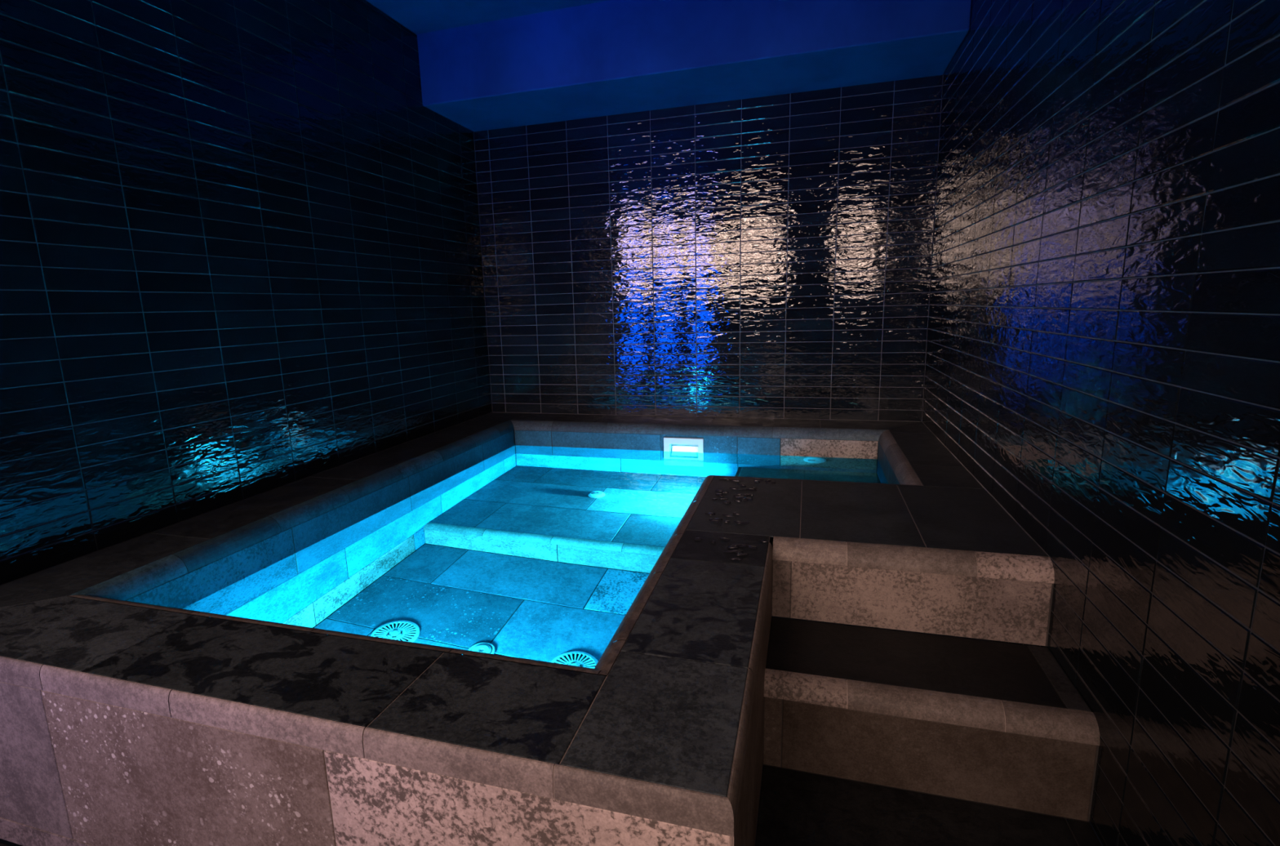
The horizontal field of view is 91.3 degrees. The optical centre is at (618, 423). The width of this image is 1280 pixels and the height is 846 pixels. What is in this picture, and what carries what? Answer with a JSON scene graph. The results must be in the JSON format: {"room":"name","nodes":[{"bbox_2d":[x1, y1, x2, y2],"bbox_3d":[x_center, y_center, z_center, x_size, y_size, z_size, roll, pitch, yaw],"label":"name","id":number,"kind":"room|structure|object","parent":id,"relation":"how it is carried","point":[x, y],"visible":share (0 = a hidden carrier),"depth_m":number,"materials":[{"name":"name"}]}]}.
{"room":"spa pool room","nodes":[
{"label":"spa pool room","id":0,"kind":"room"},
{"bbox_2d":[0,0,492,585],"bbox_3d":[-1.561,-0.958,2.937,0.005,2.480,3.720,2,11,17],"label":"wall","id":1,"kind":"structure","parent":0,"point":[240,251],"depth_m":2.57,"materials":[{"name":"black tile"}]},
{"bbox_2d":[365,0,608,35],"bbox_3d":[-1.262,-1.806,0.361,10.000,0.120,8.320,2,11,17],"label":"ceiling","id":2,"kind":"structure","parent":0,"point":[419,16],"depth_m":3.56,"materials":[{"name":"paint"}]},
{"bbox_2d":[417,0,971,131],"bbox_3d":[0.327,-2.237,3.761,3.078,0.440,0.660,2,11,17],"label":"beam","id":3,"kind":"structure","parent":2,"relation":"attached to","point":[611,57],"depth_m":3.55,"materials":[{"name":"paint"}]},
{"bbox_2d":[0,764,1102,845],"bbox_3d":[-1.545,1.453,-0.300,9.800,0.004,5.310,2,11,17],"label":"floor","id":4,"kind":"structure","parent":0,"point":[797,807],"depth_m":1.62,"materials":[{"name":"stone"}]},
{"bbox_2d":[0,412,1048,845],"bbox_3d":[-0.077,0.755,2.953,3.238,0.998,3.475,2,11,17],"label":"plunge pool","id":5,"kind":"object","parent":4,"relation":"on","point":[153,721],"visible":0.84,"depth_m":1.45,"materials":[{"name":"stone"}]},
{"bbox_2d":[124,429,899,790],"bbox_3d":[0.032,0.789,2.922,2.431,0.938,2.771,2,11,17],"label":"basin","id":6,"kind":"object","parent":5,"relation":"in","point":[181,588],"depth_m":3.09,"materials":[{"name":"stone"}]},
{"bbox_2d":[182,444,888,668],"bbox_3d":[0.021,0.439,2.856,2.428,0.001,2.768,2,11,17],"label":"pool water","id":7,"kind":"object","parent":5,"relation":"in","point":[538,553],"visible":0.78,"depth_m":2.49,"materials":[{"name":"blue liquid"}]},
{"bbox_2d":[663,436,703,453],"bbox_3d":[0.450,0.219,4.215,0.265,0.281,0.144,2,11,17],"label":"skimmer","id":8,"kind":"object","parent":5,"relation":"attached to","point":[672,444],"visible":0.44,"depth_m":4.15,"materials":[{"name":"white plastic"}]},
{"bbox_2d":[763,536,1100,821],"bbox_3d":[0.865,0.699,1.865,0.814,0.540,0.436,2,11,17],"label":"stone steps","id":9,"kind":"structure","parent":4,"relation":"on","point":[925,713],"depth_m":1.78,"materials":[{"name":"stone"}]},
{"bbox_2d":[473,74,942,422],"bbox_3d":[0.452,-1.071,4.283,3.078,2.090,0.005,2,11,17],"label":"wall","id":10,"kind":"structure","parent":0,"point":[771,256],"depth_m":4.21,"materials":[{"name":"black tile"}]},
{"bbox_2d":[922,0,1279,845],"bbox_3d":[1.351,-0.589,1.950,0.005,3.010,4.050,2,11,17],"label":"wall","id":11,"kind":"structure","parent":0,"point":[1103,355],"depth_m":1.43,"materials":[{"name":"black tile"}]}
]}

